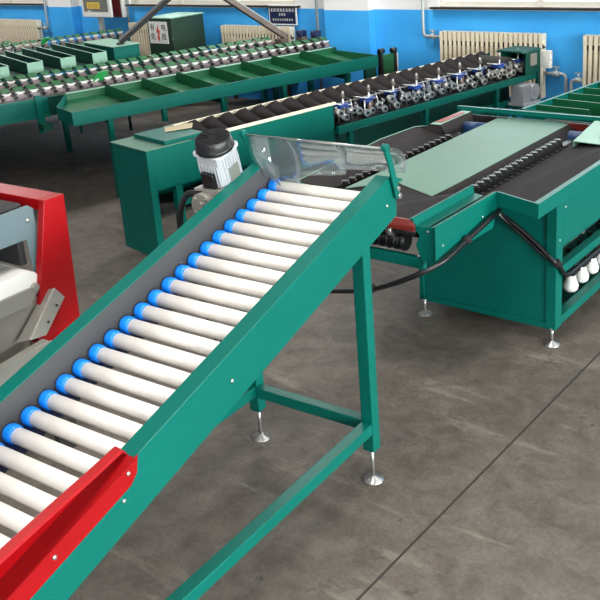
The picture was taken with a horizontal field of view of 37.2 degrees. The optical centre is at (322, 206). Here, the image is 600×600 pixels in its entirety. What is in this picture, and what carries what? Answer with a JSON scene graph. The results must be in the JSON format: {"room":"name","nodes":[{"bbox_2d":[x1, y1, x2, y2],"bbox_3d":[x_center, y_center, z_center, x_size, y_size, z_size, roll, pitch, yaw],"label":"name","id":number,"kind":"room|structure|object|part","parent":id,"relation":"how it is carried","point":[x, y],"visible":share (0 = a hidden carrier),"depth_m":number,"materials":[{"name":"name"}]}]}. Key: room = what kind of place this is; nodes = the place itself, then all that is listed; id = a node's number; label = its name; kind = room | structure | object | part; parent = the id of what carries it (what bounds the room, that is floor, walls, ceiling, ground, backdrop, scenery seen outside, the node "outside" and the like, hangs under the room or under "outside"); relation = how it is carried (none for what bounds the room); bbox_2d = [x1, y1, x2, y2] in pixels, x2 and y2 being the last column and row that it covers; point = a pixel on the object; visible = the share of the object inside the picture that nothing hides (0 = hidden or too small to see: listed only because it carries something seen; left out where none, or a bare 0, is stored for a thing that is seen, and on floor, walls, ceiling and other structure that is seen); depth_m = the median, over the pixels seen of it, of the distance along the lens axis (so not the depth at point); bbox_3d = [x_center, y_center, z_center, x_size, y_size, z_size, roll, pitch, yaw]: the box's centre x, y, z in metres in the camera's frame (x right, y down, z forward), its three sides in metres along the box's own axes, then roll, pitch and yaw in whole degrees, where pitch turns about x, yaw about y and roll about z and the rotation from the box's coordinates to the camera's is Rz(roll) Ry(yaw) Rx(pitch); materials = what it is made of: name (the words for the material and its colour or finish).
{"room":"processing plant","nodes":[
{"label":"processing plant","id":0,"kind":"room"},
{"bbox_2d":[0,77,599,599],"bbox_3d":[-4.845,0.868,5.331,24.200,0.100,15.300,10,23,37],"label":"floor","id":1,"kind":"structure","parent":0,"point":[456,387],"depth_m":3.63,"materials":[{"name":"concrete"}]},
{"bbox_2d":[0,19,43,76],"bbox_3d":[-4.848,-2.485,13.994,1.560,0.915,0.096,10,23,37],"label":"radiator","id":2,"kind":"object","parent":1,"relation":"on","point":[12,30],"visible":0.51,"depth_m":13.68,"materials":[{"name":"beige metal"}]},
{"bbox_2d":[0,183,79,447],"bbox_3d":[-1.981,0.611,3.562,1.475,1.102,1.525,8,22,34],"label":"machine","id":3,"kind":"object","parent":1,"relation":"on","point":[37,306],"visible":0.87,"depth_m":3.58,"materials":[{"name":"red paint"}]},
{"bbox_3d":[-1.856,0.154,3.587,1.070,0.257,0.770,8,22,34],"label":"panel","id":4,"kind":"part","parent":3,"relation":"part of","materials":[{"name":"blue metal"}]},
{"bbox_2d":[0,205,36,272],"bbox_3d":[-1.901,0.191,3.592,1.200,0.310,0.905,8,22,34],"label":"hood","id":5,"kind":"object","parent":3,"relation":"attached to","point":[18,225],"depth_m":3.56,"materials":[{"name":"grey paint"}]},
{"bbox_3d":[-1.591,0.601,3.440,0.480,0.305,0.980,8,22,34],"label":"chute plate","id":6,"kind":"part","parent":3,"relation":"part of","materials":[{"name":"silver metal"}]},
{"bbox_3d":[-1.521,0.535,3.086,0.020,0.080,1.349,8,22,34],"label":"belt frame","id":7,"kind":"part","parent":3,"relation":"part of","materials":[{"name":"silver metal"}]},
{"bbox_2d":[0,339,51,385],"bbox_3d":[-1.365,0.739,3.211,0.040,0.155,1.000,8,22,34],"label":"tray","id":8,"kind":"object","parent":3,"relation":"on","point":[8,368],"depth_m":3.44,"materials":[{"name":"silver metal"}]},
{"bbox_3d":[-1.652,-0.102,3.976,1.315,0.047,0.100,8,22,34],"label":"frame","id":9,"kind":"part","parent":3,"relation":"part of","materials":[{"name":"red paint"}]},
{"bbox_3d":[-1.138,0.430,3.591,0.059,0.176,0.227,8,22,34],"label":"guide plate","id":10,"kind":"part","parent":3,"relation":"part of","materials":[{"name":"silver metal"}]},
{"bbox_3d":[-1.125,0.337,3.639,0.035,0.742,0.284,8,22,34],"label":"frame","id":11,"kind":"part","parent":3,"relation":"part of","materials":[{"name":"red paint"}]},
{"bbox_2d":[0,42,109,132],"bbox_3d":[-4.311,-1.006,9.280,5.400,0.948,2.120,-17,22,-34],"label":"chute line","id":12,"kind":"object","parent":1,"relation":"on","point":[27,61],"visible":0.76,"depth_m":9.32,"materials":[{"name":"green metal"}]},
{"bbox_3d":[-4.699,-1.428,9.653,5.400,0.030,0.900,-17,22,-34],"label":"bed panel","id":13,"kind":"part","parent":12,"relation":"part of","materials":[{"name":"green paint"}]},
{"bbox_3d":[-3.670,-1.325,9.111,2.780,0.022,1.220,-17,22,-34],"label":"bed panel","id":14,"kind":"part","parent":12,"relation":"part of","materials":[{"name":"green paint"}]},
{"bbox_2d":[0,28,129,82],"bbox_3d":[-5.241,-1.360,10.676,6.050,0.880,0.900,-17,22,-34],"label":"conveyor","id":15,"kind":"object","parent":1,"relation":"on","point":[12,47],"visible":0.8,"depth_m":11.45,"materials":[{"name":"green paint"}]},
{"bbox_2d":[81,0,112,36],"bbox_3d":[-3.054,-2.519,12.315,0.620,1.780,0.250,10,23,37],"label":"display panel","id":16,"kind":"object","parent":1,"relation":"on","point":[100,9],"visible":0.63,"depth_m":12.21,"materials":[{"name":"white plastic"}]},
{"bbox_3d":[-3.151,-2.760,12.208,0.270,0.085,0.004,10,23,37],"label":"label plate","id":17,"kind":"part","parent":16,"relation":"part of","materials":[{"name":"yellow plastic"}]},
{"bbox_3d":[-3.115,-2.981,12.128,0.620,0.780,0.040,10,23,37],"label":"frame","id":18,"kind":"part","parent":16,"relation":"part of","materials":[{"name":"white plastic"}]},
{"bbox_3d":[-3.034,-2.174,12.431,0.070,1.050,0.050,10,23,37],"label":"post","id":19,"kind":"part","parent":16,"relation":"part of","materials":[{"name":"silver metal"}]},
{"bbox_2d":[82,38,140,129],"bbox_3d":[-2.306,-1.360,9.939,0.330,0.948,0.802,-17,22,-34],"label":"box","id":20,"kind":"object","parent":1,"relation":"on","point":[129,49],"visible":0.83,"depth_m":9.57,"materials":[{"name":"green paint"}]},
{"bbox_3d":[-2.336,-1.806,9.793,0.330,0.008,0.800,-17,22,-34],"label":"box lid","id":21,"kind":"part","parent":20,"relation":"part of","materials":[{"name":"green metal"}]},
{"bbox_3d":[-2.150,-1.185,9.770,0.025,0.700,0.024,-17,22,-34],"label":"leg","id":22,"kind":"part","parent":20,"relation":"part of","materials":[{"name":"green paint"}]},
{"bbox_2d":[128,22,150,59],"bbox_3d":[-2.420,-2.039,12.105,0.416,0.915,0.096,10,23,37],"label":"radiator","id":23,"kind":"object","parent":1,"relation":"on","point":[141,36],"visible":0.22,"depth_m":11.98,"materials":[{"name":"beige metal"}]},
{"bbox_2d":[0,36,335,151],"bbox_3d":[-2.758,-0.763,8.303,6.661,0.885,1.403,-17,22,-34],"label":"conveyor","id":24,"kind":"object","parent":1,"relation":"on","point":[38,98],"visible":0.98,"depth_m":8.75,"materials":[{"name":"green metal"}]},
{"bbox_3d":[-3.740,-0.482,6.867,3.360,0.172,0.060,-17,22,-34],"label":"panel","id":25,"kind":"part","parent":24,"relation":"part of","materials":[{"name":"green paint"}]},
{"bbox_3d":[-2.460,-0.808,7.754,0.060,0.330,0.035,-17,22,-34],"label":"post","id":26,"kind":"part","parent":24,"relation":"part of","materials":[{"name":"teal metal"}]},
{"bbox_3d":[-2.414,-0.702,7.760,0.090,0.060,0.125,-17,22,-34],"label":"post","id":27,"kind":"part","parent":24,"relation":"part of","materials":[{"name":"teal metal"}]},
{"bbox_3d":[-2.609,-0.856,9.018,0.050,0.600,0.050,-17,22,-34],"label":"leg","id":28,"kind":"part","parent":24,"relation":"part of","materials":[{"name":"green paint"}]},
{"bbox_3d":[-2.937,-1.017,8.262,6.450,0.015,1.060,-17,22,-34],"label":"bed panel","id":29,"kind":"part","parent":24,"relation":"part of","materials":[{"name":"green metal"}]},
{"bbox_2d":[117,0,287,44],"bbox_3d":[-1.339,-2.141,9.797,1.916,0.872,0.256,-9,19,-16],"label":"a-frame","id":30,"kind":"object","parent":24,"relation":"on","point":[236,4],"visible":0.88,"depth_m":9.87,"materials":[{"name":"grey metal"}]},
{"bbox_3d":[-0.690,-1.436,10.392,0.050,0.600,0.050,-17,22,-34],"label":"leg","id":31,"kind":"part","parent":24,"relation":"part of","materials":[{"name":"green paint"}]},
{"bbox_2d":[296,30,307,40],"bbox_3d":[-0.241,-1.924,9.989,0.105,0.114,0.120,-17,22,-34],"label":"motor","id":32,"kind":"object","parent":24,"relation":"on","point":[301,34],"visible":0.94,"depth_m":9.95,"materials":[{"name":"blue paint"}]},
{"bbox_3d":[-0.242,-1.945,9.982,0.105,0.070,0.096,-17,22,-34],"label":"motor","id":33,"kind":"part","parent":32,"relation":"part of","materials":[{"name":"blue paint"}]},
{"bbox_3d":[-0.129,-1.242,9.677,0.050,0.600,0.050,-17,22,-34],"label":"leg","id":34,"kind":"part","parent":24,"relation":"part of","materials":[{"name":"green paint"}]},
{"bbox_2d":[310,30,321,41],"bbox_3d":[-0.080,-1.894,9.863,0.105,0.114,0.120,-17,22,-34],"label":"motor","id":35,"kind":"object","parent":24,"relation":"on","point":[315,33],"visible":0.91,"depth_m":9.82,"materials":[{"name":"blue paint"}]},
{"bbox_3d":[-0.082,-1.915,9.856,0.105,0.070,0.096,-17,22,-34],"label":"motor","id":36,"kind":"part","parent":35,"relation":"part of","materials":[{"name":"blue paint"}]},
{"bbox_2d":[147,12,205,105],"bbox_3d":[-1.794,-1.856,11.146,0.470,1.078,0.560,10,23,37],"label":"base cabinet","id":37,"kind":"object","parent":1,"relation":"on","point":[176,31],"visible":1,"depth_m":10.88,"materials":[{"name":"green metal"}]},
{"bbox_3d":[-1.829,-2.362,10.982,0.470,0.013,0.560,10,23,37],"label":"lid","id":38,"kind":"part","parent":37,"relation":"part of","materials":[{"name":"green metal"}]},
{"bbox_2d":[0,128,405,599],"bbox_3d":[-0.714,0.670,2.718,0.911,1.344,2.518,8,22,34],"label":"conveyor","id":39,"kind":"object","parent":1,"relation":"on","point":[250,225],"visible":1,"depth_m":2.86,"materials":[{"name":"teal metal"}]},
{"bbox_3d":[-0.895,0.575,2.790,0.060,0.866,2.470,8,22,34],"label":"panel","id":40,"kind":"part","parent":39,"relation":"part of","materials":[{"name":"green paint"}]},
{"bbox_3d":[-0.406,-0.156,3.526,0.160,0.231,0.194,8,22,34],"label":"motor","id":41,"kind":"part","parent":39,"relation":"part of","materials":[{"name":"metal"}]},
{"bbox_3d":[-0.344,-0.130,3.498,0.010,0.094,0.081,8,22,34],"label":"rating plate","id":42,"kind":"part","parent":39,"relation":"part of","materials":[{"name":"silver metal"}]},
{"bbox_3d":[-0.302,0.458,3.649,0.050,0.837,0.050,8,22,34],"label":"leg","id":43,"kind":"part","parent":39,"relation":"part of","materials":[{"name":"green paint"}]},
{"bbox_3d":[-0.042,-0.248,3.356,0.660,0.008,0.008,8,22,33],"label":"curtain rod","id":44,"kind":"part","parent":39,"relation":"part of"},
{"bbox_3d":[0.161,0.538,3.315,0.050,0.831,0.050,8,22,34],"label":"leg","id":45,"kind":"part","parent":39,"relation":"part of","materials":[{"name":"green paint"}]},
{"bbox_2d":[56,47,378,196],"bbox_3d":[-0.991,-0.877,8.357,3.162,0.835,1.001,-17,22,-34],"label":"tray table","id":46,"kind":"object","parent":1,"relation":"on","point":[108,103],"visible":0.87,"depth_m":8.00,"materials":[{"name":"green paint"}]},
{"bbox_3d":[-1.707,-0.401,7.321,0.044,0.665,0.044,-17,22,-34],"label":"leg","id":47,"kind":"part","parent":46,"relation":"part of","materials":[{"name":"green paint"}]},
{"bbox_3d":[-0.857,-0.654,7.920,0.044,0.665,0.044,-17,22,-34],"label":"leg","id":48,"kind":"part","parent":46,"relation":"part of","materials":[{"name":"green paint"}]},
{"bbox_3d":[-0.465,-1.046,8.985,0.044,0.700,0.044,-17,22,-34],"label":"leg","id":49,"kind":"part","parent":46,"relation":"part of","materials":[{"name":"green paint"}]},
{"bbox_3d":[-0.340,-0.808,8.283,0.044,0.665,0.044,-17,22,-34],"label":"leg","id":50,"kind":"part","parent":46,"relation":"part of","materials":[{"name":"green paint"}]},
{"bbox_3d":[0.256,-0.986,8.702,0.044,0.665,0.044,-17,22,-34],"label":"leg","id":51,"kind":"part","parent":46,"relation":"part of","materials":[{"name":"green paint"}]},
{"bbox_2d":[220,25,294,98],"bbox_3d":[-0.769,-1.736,10.821,1.144,0.915,0.096,10,23,37],"label":"radiator","id":52,"kind":"object","parent":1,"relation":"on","point":[229,33],"visible":0.41,"depth_m":10.72,"materials":[{"name":"beige metal"}]},
{"bbox_2d":[315,0,322,88],"bbox_3d":[-0.139,-3.178,9.637,0.032,4.300,0.032,10,23,37],"label":"pipe","id":53,"kind":"object","parent":1,"relation":"on","point":[316,2],"visible":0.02,"depth_m":9.98,"materials":[{"name":"silver metal"}]},
{"bbox_2d":[110,46,551,254],"bbox_3d":[0.353,-0.588,7.190,4.256,0.829,0.659,-19,23,-39],"label":"sorting line","id":54,"kind":"object","parent":1,"relation":"on","point":[154,168],"visible":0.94,"depth_m":6.80,"materials":[{"name":"green paint"}]},
{"bbox_3d":[-1.224,-0.047,5.916,0.052,0.737,0.430,-19,23,-39],"label":"panel","id":55,"kind":"part","parent":54,"relation":"part of","materials":[{"name":"green paint"}]},
{"bbox_3d":[-1.146,-0.434,5.893,0.348,0.007,0.445,-19,23,-39],"label":"panel","id":56,"kind":"part","parent":54,"relation":"part of","materials":[{"name":"green metal"}]},
{"bbox_3d":[-1.033,-0.483,5.963,0.310,0.028,0.380,-19,23,-39],"label":"raised lid","id":57,"kind":"part","parent":54,"relation":"part of","materials":[{"name":"green paint"}]},
{"bbox_3d":[-0.496,-0.222,6.295,1.581,0.740,0.051,-19,23,-39],"label":"panel","id":58,"kind":"part","parent":54,"relation":"part of","materials":[{"name":"green paint"}]},
{"bbox_3d":[-0.440,-0.203,6.347,1.340,0.035,0.040,-19,23,-39],"label":"rail","id":59,"kind":"part","parent":54,"relation":"part of","materials":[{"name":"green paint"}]},
{"bbox_3d":[-0.355,-0.624,6.307,1.210,0.018,0.027,-19,23,-39],"label":"edge rail","id":60,"kind":"part","parent":54,"relation":"part of","materials":[{"name":"teal metal"}]},
{"bbox_3d":[0.192,-1.000,7.376,3.550,0.038,0.025,-19,23,-39],"label":"edge rail","id":61,"kind":"part","parent":54,"relation":"part of","materials":[{"name":"green metal"}]},
{"bbox_3d":[0.120,-0.735,7.312,4.070,0.465,0.006,-19,23,-39],"label":"panel","id":62,"kind":"part","parent":54,"relation":"part of","materials":[{"name":"green paint"}]},
{"bbox_3d":[0.240,-0.684,7.170,4.000,0.480,0.450,-19,23,-39],"label":"panel","id":63,"kind":"part","parent":54,"relation":"part of","materials":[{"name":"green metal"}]},
{"bbox_3d":[0.222,-0.335,6.903,0.040,0.545,0.035,-19,23,-39],"label":"leg","id":64,"kind":"part","parent":54,"relation":"part of","materials":[{"name":"green paint"}]},
{"bbox_3d":[0.892,-0.638,7.668,2.340,0.440,0.020,-19,23,-39],"label":"panel","id":65,"kind":"part","parent":54,"relation":"part of","materials":[{"name":"green paint"}]},
{"bbox_3d":[0.867,-0.560,7.458,0.040,0.545,0.035,-19,23,-39],"label":"leg","id":66,"kind":"part","parent":54,"relation":"part of","materials":[{"name":"green paint"}]},
{"bbox_3d":[1.035,-0.909,7.526,2.570,0.057,0.077,-19,23,-39],"label":"rail","id":67,"kind":"part","parent":54,"relation":"part of","materials":[{"name":"teal metal"}]},
{"bbox_3d":[1.395,-0.853,7.979,1.100,0.050,0.040,-19,23,-39],"label":"rail","id":68,"kind":"part","parent":54,"relation":"part of","materials":[{"name":"teal metal"}]},
{"bbox_3d":[1.571,-0.806,8.063,0.040,0.545,0.035,-19,23,-39],"label":"leg","id":69,"kind":"part","parent":54,"relation":"part of","materials":[{"name":"green paint"}]},
{"bbox_2d":[506,104,532,108],"bbox_3d":[1.825,-0.957,8.262,0.300,0.015,0.280,-19,23,-39],"label":"shelf","id":70,"kind":"object","parent":54,"relation":"attached to","point":[518,106],"depth_m":8.12,"materials":[{"name":"metal"}]},
{"bbox_3d":[1.857,-1.047,8.199,0.274,0.190,0.180,-19,23,-39],"label":"gear motor","id":71,"kind":"part","parent":54,"relation":"part of","materials":[{"name":"metal"}]},
{"bbox_3d":[1.932,-1.357,8.182,0.100,0.110,0.009,-19,23,-39],"label":"plate","id":72,"kind":"part","parent":54,"relation":"part of","materials":[{"name":"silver metal"}]},
{"bbox_2d":[377,47,397,75],"bbox_3d":[0.667,-1.199,9.013,0.222,0.824,0.060,-17,22,-34],"label":"frame","id":73,"kind":"object","parent":1,"relation":"on","point":[388,63],"visible":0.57,"depth_m":8.91,"materials":[{"name":"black metal"}]},
{"bbox_3d":[0.658,-1.262,8.988,0.150,0.560,0.040,-17,22,-34],"label":"panel","id":74,"kind":"part","parent":73,"relation":"part of","materials":[{"name":"green paint"}]},
{"bbox_2d":[301,105,599,347],"bbox_3d":[0.857,0.074,5.020,1.394,0.847,2.356,10,23,37],"label":"machine","id":75,"kind":"object","parent":1,"relation":"on","point":[463,166],"visible":0.89,"depth_m":4.55,"materials":[{"name":"green paint"}]},
{"bbox_3d":[0.259,0.058,3.938,0.354,0.045,0.031,10,23,37],"label":"nose plate","id":76,"kind":"part","parent":75,"relation":"part of","materials":[{"name":"red paint"}]},
{"bbox_2d":[265,208,599,293],"bbox_3d":[0.798,0.178,4.417,2.441,0.452,1.042,-8,18,-12],"label":"hose","id":77,"kind":"object","parent":75,"relation":"attached to","point":[517,228],"visible":0.88,"depth_m":4.12,"materials":[{"name":"black plastic"}]},
{"bbox_3d":[0.805,-0.537,5.737,0.210,0.081,0.430,10,23,37],"label":"chain","id":78,"kind":"part","parent":75,"relation":"part of","materials":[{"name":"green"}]},
{"bbox_3d":[0.811,-0.304,4.981,0.475,0.004,1.705,10,23,37],"label":"panel","id":79,"kind":"part","parent":75,"relation":"part of","materials":[{"name":"green metal"}]},
{"bbox_3d":[0.645,0.085,4.015,0.022,0.171,0.570,10,23,37],"label":"plate","id":80,"kind":"part","parent":75,"relation":"part of","materials":[{"name":"green paint"}]},
{"bbox_3d":[0.826,0.240,4.546,0.782,0.666,0.030,10,23,37],"label":"panel","id":81,"kind":"part","parent":75,"relation":"part of","materials":[{"name":"green paint"}]},
{"bbox_3d":[1.056,-0.562,5.804,0.320,0.065,0.010,10,23,37],"label":"plate","id":82,"kind":"part","parent":75,"relation":"part of","materials":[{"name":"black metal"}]},
{"bbox_3d":[1.143,-0.232,4.881,0.044,0.027,1.440,10,23,37],"label":"cleated chain","id":83,"kind":"part","parent":75,"relation":"part of","materials":[{"name":"black plastic"}]},
{"bbox_3d":[1.128,0.283,4.345,0.052,0.665,0.075,10,23,37],"label":"corner post","id":84,"kind":"part","parent":75,"relation":"part of","materials":[{"name":"green metal"}]},
{"bbox_3d":[1.308,0.010,5.141,0.768,0.655,1.590,10,23,37],"label":"panel","id":85,"kind":"part","parent":75,"relation":"part of","materials":[{"name":"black metal"}]},
{"bbox_3d":[1.617,-0.464,5.381,0.320,0.065,0.010,10,23,37],"label":"plate","id":86,"kind":"part","parent":75,"relation":"part of","materials":[{"name":"red paint"}]},
{"bbox_3d":[1.638,0.344,5.035,0.050,0.044,1.535,10,23,37],"label":"rail","id":87,"kind":"part","parent":75,"relation":"part of","materials":[{"name":"green metal"}]},
{"bbox_3d":[1.623,0.092,4.951,0.045,0.045,1.535,10,23,37],"label":"rail","id":88,"kind":"part","parent":75,"relation":"part of","materials":[{"name":"teal metal"}]},
{"bbox_2d":[562,221,599,304],"bbox_3d":[1.318,0.313,5.249,0.720,0.004,1.590,10,23,37],"label":"shelf","id":89,"kind":"object","parent":75,"relation":"attached to","point":[573,244],"depth_m":5.37,"materials":[{"name":"green metal"}]},
{"bbox_3d":[1.613,-0.143,4.870,0.030,0.252,1.535,10,23,37],"label":"panel","id":90,"kind":"part","parent":75,"relation":"part of","materials":[{"name":"green paint"}]},
{"bbox_3d":[1.631,-0.392,5.114,0.320,0.092,0.430,10,23,37],"label":"chain","id":91,"kind":"part","parent":75,"relation":"part of","materials":[{"name":"green"}]},
{"bbox_2d":[356,352,599,599],"bbox_3d":[0.771,1.911,0.762,3.793,0.001,15.000,10,23,37],"label":"joint","id":92,"kind":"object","parent":1,"relation":"in","point":[587,365],"depth_m":3.40,"materials":[{"name":"black"}]},
{"bbox_2d":[439,30,545,98],"bbox_3d":[1.684,-1.285,8.913,1.144,0.915,0.096,10,23,37],"label":"radiator","id":93,"kind":"object","parent":1,"relation":"on","point":[453,44],"visible":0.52,"depth_m":8.79,"materials":[{"name":"beige metal"}]},
{"bbox_2d":[521,81,599,122],"bbox_3d":[2.457,-0.488,6.548,1.119,0.760,1.910,13,25,42],"label":"table","id":94,"kind":"object","parent":1,"relation":"on","point":[585,100],"visible":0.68,"depth_m":6.32,"materials":[{"name":"green paint"}]},
{"bbox_2d":[582,34,599,86],"bbox_3d":[2.961,-1.051,7.920,1.352,0.915,0.096,10,23,37],"label":"radiator","id":95,"kind":"object","parent":1,"relation":"on","point":[591,43],"visible":0.52,"depth_m":8.18,"materials":[{"name":"beige metal"}]},
{"bbox_2d":[0,0,599,117],"bbox_3d":[-0.344,-3.373,10.118,24.200,4.400,0.282,10,23,37],"label":"wall","id":96,"kind":"structure","parent":0,"point":[398,22],"depth_m":9.41,"materials":[{"name":"paint"}]},
{"bbox_2d":[0,0,43,4],"bbox_3d":[-5.551,-4.140,14.104,3.560,1.820,0.180,10,23,37],"label":"window","id":97,"kind":"structure","parent":96,"relation":"in","point":[2,2],"depth_m":13.68,"materials":[{"name":"paint"}]},
{"bbox_3d":[-5.523,-3.272,14.346,3.560,0.020,0.080,10,23,37],"label":"sill","id":98,"kind":"part","parent":97,"relation":"part of","materials":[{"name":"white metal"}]},
{"bbox_2d":[40,0,48,29],"bbox_3d":[-4.235,-3.668,13.032,0.215,2.128,0.055,10,23,37],"label":"pipe","id":99,"kind":"object","parent":96,"relation":"attached to","point":[44,27],"visible":1,"depth_m":13.25,"materials":[{"name":"silver metal"}]},
{"bbox_2d":[47,0,86,73],"bbox_3d":[-3.847,-3.937,12.600,0.550,4.400,0.120,10,23,37],"label":"pillar","id":100,"kind":"structure","parent":96,"relation":"attached to","point":[64,14],"depth_m":12.90,"materials":[{"name":"paint"}]},
{"bbox_2d":[111,0,126,16],"bbox_3d":[-2.808,-2.985,12.098,0.255,0.795,0.099,10,23,37],"label":"box","id":101,"kind":"object","parent":96,"relation":"attached to","point":[119,9],"visible":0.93,"depth_m":12.12,"materials":[{"name":"red paint"}]},
{"bbox_2d":[125,0,130,39],"bbox_3d":[-2.742,-3.930,11.693,0.024,3.600,0.024,10,23,37],"label":"conduit","id":102,"kind":"object","parent":96,"relation":"attached to","point":[125,0],"visible":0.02,"depth_m":12.11,"materials":[{"name":"silver metal"}]},
{"bbox_2d":[125,0,299,7],"bbox_3d":[-1.509,-3.398,10.960,3.110,1.820,0.181,10,23,37],"label":"window","id":103,"kind":"structure","parent":96,"relation":"in","point":[208,3],"depth_m":11.11,"materials":[{"name":"paint"}]},
{"bbox_3d":[-1.480,-2.530,11.201,3.110,0.020,0.080,10,23,37],"label":"sill","id":104,"kind":"part","parent":103,"relation":"part of","materials":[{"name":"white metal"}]},
{"bbox_2d":[268,4,297,24],"bbox_3d":[-0.460,-2.250,10.423,0.430,0.235,0.050,10,23,37],"label":"notice board","id":105,"kind":"object","parent":96,"relation":"attached to","point":[277,16],"visible":0.99,"depth_m":10.40,"materials":[{"name":"blue plastic"}]},
{"bbox_2d":[323,0,377,86],"bbox_3d":[0.216,-3.191,9.440,0.610,4.400,0.120,10,23,37],"label":"pillar","id":106,"kind":"structure","parent":96,"relation":"attached to","point":[350,25],"depth_m":9.77,"materials":[{"name":"paint"}]},
{"bbox_2d":[421,0,438,38],"bbox_3d":[1.062,-2.725,8.915,0.236,2.073,0.055,10,23,37],"label":"pipe","id":107,"kind":"object","parent":96,"relation":"attached to","point":[430,36],"visible":1,"depth_m":9.21,"materials":[{"name":"silver metal"}]},
{"bbox_2d":[429,0,599,10],"bbox_3d":[2.448,-2.671,7.883,3.480,1.820,0.181,10,23,37],"label":"window","id":108,"kind":"structure","parent":96,"relation":"in","point":[471,4],"depth_m":8.60,"materials":[{"name":"paint"}]},
{"bbox_3d":[2.477,-1.803,8.124,3.480,0.020,0.080,10,23,37],"label":"sill","id":109,"kind":"part","parent":108,"relation":"part of","materials":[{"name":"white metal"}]},
{"bbox_2d":[544,66,567,92],"bbox_3d":[2.233,-1.045,8.554,0.235,0.608,0.055,10,23,37],"label":"pipe","id":110,"kind":"object","parent":96,"relation":"attached to","point":[555,73],"visible":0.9,"depth_m":8.45,"materials":[{"name":"silver metal"}]},
{"bbox_2d":[569,73,582,90],"bbox_3d":[2.381,-0.983,8.397,0.125,0.568,0.055,10,23,37],"label":"pipe","id":111,"kind":"object","parent":96,"relation":"attached to","point":[578,79],"visible":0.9,"depth_m":8.31,"materials":[{"name":"silver metal"}]}
]}

